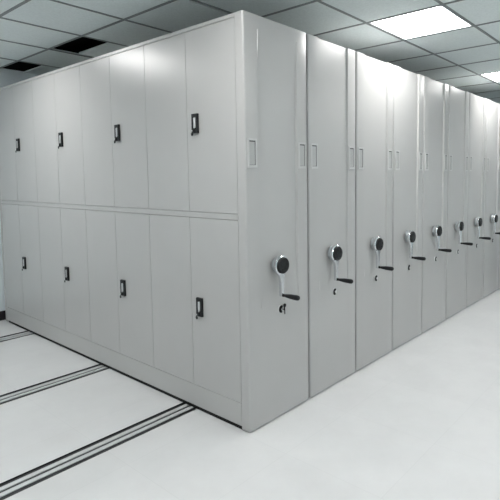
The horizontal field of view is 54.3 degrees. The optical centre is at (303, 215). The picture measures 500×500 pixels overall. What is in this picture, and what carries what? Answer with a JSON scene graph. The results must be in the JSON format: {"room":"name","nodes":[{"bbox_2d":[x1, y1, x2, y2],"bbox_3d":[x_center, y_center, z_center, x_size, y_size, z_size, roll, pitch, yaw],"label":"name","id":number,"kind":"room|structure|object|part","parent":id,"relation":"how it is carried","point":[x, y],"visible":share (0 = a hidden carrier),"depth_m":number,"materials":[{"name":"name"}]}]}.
{"room":"archive storage room","nodes":[
{"label":"archive storage room","id":0,"kind":"room"},
{"bbox_2d":[0,68,37,310],"bbox_3d":[-2.613,-0.227,6.090,0.120,2.830,11.740,3,6,39],"label":"wall","id":1,"kind":"structure","parent":0,"point":[7,76],"depth_m":5.24,"materials":[{"name":"paint"}]},
{"bbox_2d":[0,310,5,320],"bbox_3d":[-2.551,1.017,6.144,0.014,0.100,11.500,3,6,39],"label":"baseboard","id":2,"kind":"structure","parent":1,"relation":"attached to","point":[2,313],"depth_m":5.25,"materials":[{"name":"black"}]},
{"bbox_2d":[0,288,499,499],"bbox_3d":[0.246,1.279,3.894,7.210,0.120,11.500,3,6,39],"label":"floor","id":3,"kind":"structure","parent":0,"point":[421,420],"depth_m":2.88,"materials":[{"name":"concrete"}]},
{"bbox_2d":[0,331,32,341],"bbox_3d":[-2.505,1.177,5.100,0.168,0.060,9.880,3,6,39],"label":"rail","id":4,"kind":"object","parent":3,"relation":"on","point":[25,333],"visible":0.02,"depth_m":4.72,"materials":[{"name":"black"}]},
{"bbox_2d":[0,364,108,404],"bbox_3d":[-1.401,1.237,4.209,0.158,0.060,9.880,3,6,39],"label":"rail","id":5,"kind":"object","parent":3,"relation":"on","point":[32,389],"visible":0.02,"depth_m":3.61,"materials":[{"name":"black"}]},
{"bbox_2d":[0,403,195,499],"bbox_3d":[-0.542,1.284,3.515,0.148,0.060,9.880,3,6,39],"label":"rail","id":6,"kind":"object","parent":3,"relation":"on","point":[21,482],"visible":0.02,"depth_m":2.70,"materials":[{"name":"black"}]},
{"bbox_2d":[0,10,307,431],"bbox_3d":[-1.528,-0.011,4.089,3.878,2.450,0.592,3,6,39],"label":"shelving unit","id":7,"kind":"object","parent":3,"relation":"on","point":[153,192],"visible":1,"depth_m":3.22,"materials":[{"name":"grey paint"}]},
{"bbox_3d":[-3.004,-0.707,4.895,0.449,1.114,0.019,3,6,39],"label":"door","id":8,"kind":"part","parent":7,"relation":"part of","materials":[{"name":"grey paint"}]},
{"bbox_3d":[-2.995,0.437,4.984,0.449,1.100,0.019,3,6,39],"label":"door","id":9,"kind":"part","parent":7,"relation":"part of","materials":[{"name":"grey paint"}]},
{"bbox_3d":[-2.770,-0.682,4.687,0.056,0.120,0.016,3,6,39],"label":"handle","id":10,"kind":"part","parent":7,"relation":"part of","materials":[{"name":"black plastic"}]},
{"bbox_3d":[-2.760,0.472,4.776,0.056,0.120,0.016,3,6,39],"label":"handle","id":11,"kind":"part","parent":7,"relation":"part of","materials":[{"name":"black plastic"}]},
{"bbox_3d":[-2.653,-0.687,4.612,0.447,1.114,0.019,3,6,39],"label":"door","id":12,"kind":"part","parent":7,"relation":"part of","materials":[{"name":"grey paint"}]},
{"bbox_3d":[-2.644,0.456,4.701,0.447,1.100,0.019,3,6,39],"label":"door","id":13,"kind":"part","parent":7,"relation":"part of","materials":[{"name":"grey paint"}]},
{"bbox_3d":[-2.303,-0.668,4.330,0.447,1.114,0.019,3,6,39],"label":"door","id":14,"kind":"part","parent":7,"relation":"part of","materials":[{"name":"grey paint"}]},
{"bbox_3d":[-2.294,0.475,4.418,0.447,1.100,0.019,3,6,39],"label":"door","id":15,"kind":"part","parent":7,"relation":"part of","materials":[{"name":"grey paint"}]},
{"bbox_3d":[-2.070,-0.644,4.122,0.056,0.120,0.016,3,6,39],"label":"handle","id":16,"kind":"part","parent":7,"relation":"part of","materials":[{"name":"black plastic"}]},
{"bbox_3d":[-2.061,0.510,4.211,0.056,0.120,0.016,3,6,39],"label":"handle","id":17,"kind":"part","parent":7,"relation":"part of","materials":[{"name":"black plastic"}]},
{"bbox_3d":[-1.954,-0.649,4.047,0.447,1.114,0.019,3,6,39],"label":"door","id":18,"kind":"part","parent":7,"relation":"part of","materials":[{"name":"grey paint"}]},
{"bbox_3d":[-1.944,0.494,4.136,0.447,1.100,0.019,3,6,39],"label":"door","id":19,"kind":"part","parent":7,"relation":"part of","materials":[{"name":"grey paint"}]},
{"bbox_3d":[-1.604,-0.630,3.765,0.447,1.114,0.019,3,6,39],"label":"door","id":20,"kind":"part","parent":7,"relation":"part of","materials":[{"name":"grey paint"}]},
{"bbox_3d":[-1.595,0.513,3.853,0.447,1.100,0.019,3,6,39],"label":"door","id":21,"kind":"part","parent":7,"relation":"part of","materials":[{"name":"grey paint"}]},
{"bbox_3d":[-1.370,-0.606,3.557,0.056,0.120,0.016,3,6,39],"label":"handle","id":22,"kind":"part","parent":7,"relation":"part of","materials":[{"name":"black plastic"}]},
{"bbox_3d":[-1.361,0.549,3.646,0.056,0.120,0.016,3,6,39],"label":"handle","id":23,"kind":"part","parent":7,"relation":"part of","materials":[{"name":"black plastic"}]},
{"bbox_3d":[-1.254,-0.611,3.482,0.447,1.114,0.019,3,6,39],"label":"door","id":24,"kind":"part","parent":7,"relation":"part of","materials":[{"name":"grey paint"}]},
{"bbox_3d":[-1.245,0.532,3.571,0.447,1.100,0.019,3,6,39],"label":"door","id":25,"kind":"part","parent":7,"relation":"part of","materials":[{"name":"grey paint"}]},
{"bbox_3d":[-0.904,-0.592,3.200,0.447,1.114,0.019,3,6,39],"label":"door","id":26,"kind":"part","parent":7,"relation":"part of","materials":[{"name":"grey paint"}]},
{"bbox_3d":[-0.895,0.552,3.289,0.447,1.100,0.019,3,6,39],"label":"door","id":27,"kind":"part","parent":7,"relation":"part of","materials":[{"name":"grey paint"}]},
{"bbox_3d":[-0.671,-0.568,2.992,0.056,0.120,0.016,3,6,39],"label":"handle","id":28,"kind":"part","parent":7,"relation":"part of","materials":[{"name":"black plastic"}]},
{"bbox_3d":[-0.662,0.587,3.081,0.056,0.120,0.016,3,6,39],"label":"handle","id":29,"kind":"part","parent":7,"relation":"part of","materials":[{"name":"black plastic"}]},
{"bbox_3d":[-0.554,-0.573,2.918,0.447,1.114,0.019,3,6,39],"label":"door","id":30,"kind":"part","parent":7,"relation":"part of","materials":[{"name":"grey paint"}]},
{"bbox_3d":[-0.545,0.571,3.006,0.447,1.100,0.019,3,6,39],"label":"door","id":31,"kind":"part","parent":7,"relation":"part of","materials":[{"name":"grey paint"}]},
{"bbox_3d":[-0.176,0.057,3.015,0.066,2.441,0.564,3,6,39],"label":"panel","id":32,"kind":"part","parent":7,"relation":"part of","materials":[{"name":"grey paint"}]},
{"bbox_3d":[-0.135,0.376,2.975,0.022,0.257,0.120,3,6,39],"label":"crank arm","id":33,"kind":"part","parent":7,"relation":"part of","materials":[{"name":"silver metal"}]},
{"bbox_2d":[306,34,354,397],"bbox_3d":[-1.153,-0.050,4.551,3.878,2.450,0.564,3,6,39],"label":"shelving unit","id":34,"kind":"object","parent":3,"relation":"on","point":[330,67],"visible":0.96,"depth_m":3.42,"materials":[{"name":"grey paint"}]},
{"bbox_3d":[0.232,0.338,3.427,0.022,0.257,0.120,3,6,39],"label":"crank arm","id":35,"kind":"part","parent":34,"relation":"part of","materials":[{"name":"silver metal"}]},
{"bbox_2d":[355,52,393,370],"bbox_3d":[-0.786,-0.087,5.002,3.878,2.450,0.564,3,6,39],"label":"shelving unit","id":36,"kind":"object","parent":3,"relation":"on","point":[373,77],"visible":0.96,"depth_m":3.87,"materials":[{"name":"grey metal"}]},
{"bbox_3d":[0.598,0.300,3.878,0.022,0.257,0.120,3,6,39],"label":"crank arm","id":37,"kind":"part","parent":36,"relation":"part of","materials":[{"name":"silver metal"}]},
{"bbox_2d":[392,65,425,349],"bbox_3d":[-0.420,-0.125,5.453,3.878,2.450,0.564,3,6,39],"label":"shelving unit","id":38,"kind":"object","parent":3,"relation":"on","point":[408,87],"visible":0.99,"depth_m":4.33,"materials":[{"name":"grey metal"}]},
{"bbox_3d":[0.964,0.262,4.329,0.022,0.257,0.120,3,6,39],"label":"crank arm","id":39,"kind":"part","parent":38,"relation":"part of","materials":[{"name":"silver metal"}]},
{"bbox_2d":[421,76,451,332],"bbox_3d":[-0.053,-0.163,5.904,3.878,2.450,0.564,3,6,39],"label":"shelving unit","id":40,"kind":"object","parent":3,"relation":"on","point":[436,94],"visible":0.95,"depth_m":4.78,"materials":[{"name":"grey metal"}]},
{"bbox_3d":[1.331,0.224,4.780,0.022,0.257,0.120,3,6,39],"label":"crank arm","id":41,"kind":"part","parent":40,"relation":"part of","materials":[{"name":"silver metal"}]},
{"bbox_2d":[445,85,472,318],"bbox_3d":[0.313,-0.201,6.356,3.878,2.450,0.564,3,6,39],"label":"shelving unit","id":42,"kind":"object","parent":3,"relation":"on","point":[458,107],"visible":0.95,"depth_m":5.24,"materials":[{"name":"grey metal"}]},
{"bbox_3d":[1.697,0.187,5.232,0.022,0.257,0.120,3,6,39],"label":"crank arm","id":43,"kind":"part","parent":42,"relation":"part of","materials":[{"name":"silver metal"}]},
{"bbox_2d":[466,93,490,306],"bbox_3d":[0.679,-0.239,6.807,3.878,2.450,0.564,3,6,39],"label":"shelving unit","id":44,"kind":"object","parent":3,"relation":"on","point":[474,260],"visible":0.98,"depth_m":5.69,"materials":[{"name":"grey metal"}]},
{"bbox_3d":[2.064,0.149,5.683,0.022,0.257,0.120,3,6,39],"label":"crank arm","id":45,"kind":"part","parent":44,"relation":"part of","materials":[{"name":"silver metal"}]},
{"bbox_2d":[483,99,499,296],"bbox_3d":[1.046,-0.277,7.258,3.878,2.450,0.564,3,6,39],"label":"shelving unit","id":46,"kind":"object","parent":3,"relation":"on","point":[492,175],"visible":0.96,"depth_m":6.14,"materials":[{"name":"grey metal"}]},
{"bbox_3d":[2.430,0.111,6.134,0.022,0.257,0.120,3,6,39],"label":"crank arm","id":47,"kind":"part","parent":46,"relation":"part of","materials":[{"name":"silver metal"}]},
{"bbox_2d":[498,213,499,288],"bbox_3d":[1.412,-0.314,7.709,3.878,2.450,0.564,3,6,39],"label":"shelving unit","id":48,"kind":"object","parent":3,"relation":"on","point":[499,213],"visible":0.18,"depth_m":6.46,"materials":[{"name":"grey metal"}]},
{"bbox_2d":[0,0,499,102],"bbox_3d":[0.223,-1.684,3.665,7.450,0.436,11.740,3,6,39],"label":"ceiling","id":49,"kind":"structure","parent":0,"point":[314,18],"depth_m":3.82,"materials":[{"name":"tile"}]},
{"bbox_2d":[0,0,499,98],"bbox_3d":[0.225,-1.464,3.682,7.210,0.005,11.500,3,6,39],"label":"trim","id":50,"kind":"structure","parent":49,"relation":"attached to","point":[24,1],"depth_m":3.79,"materials":[{"name":"grey metal"}]},
{"bbox_2d":[369,6,471,39],"bbox_3d":[0.910,-1.503,3.732,0.588,0.058,0.593,3,6,39],"label":"ceiling light","id":51,"kind":"object","parent":49,"relation":"attached to","point":[439,19],"visible":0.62,"depth_m":3.73,"materials":[{"name":"white plastic"}]},
{"bbox_2d":[482,72,499,81],"bbox_3d":[2.458,-1.663,5.638,0.588,0.058,0.593,3,6,39],"label":"ceiling light","id":52,"kind":"object","parent":49,"relation":"attached to","point":[495,77],"visible":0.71,"depth_m":5.73,"materials":[{"name":"white plastic"}]}
]}

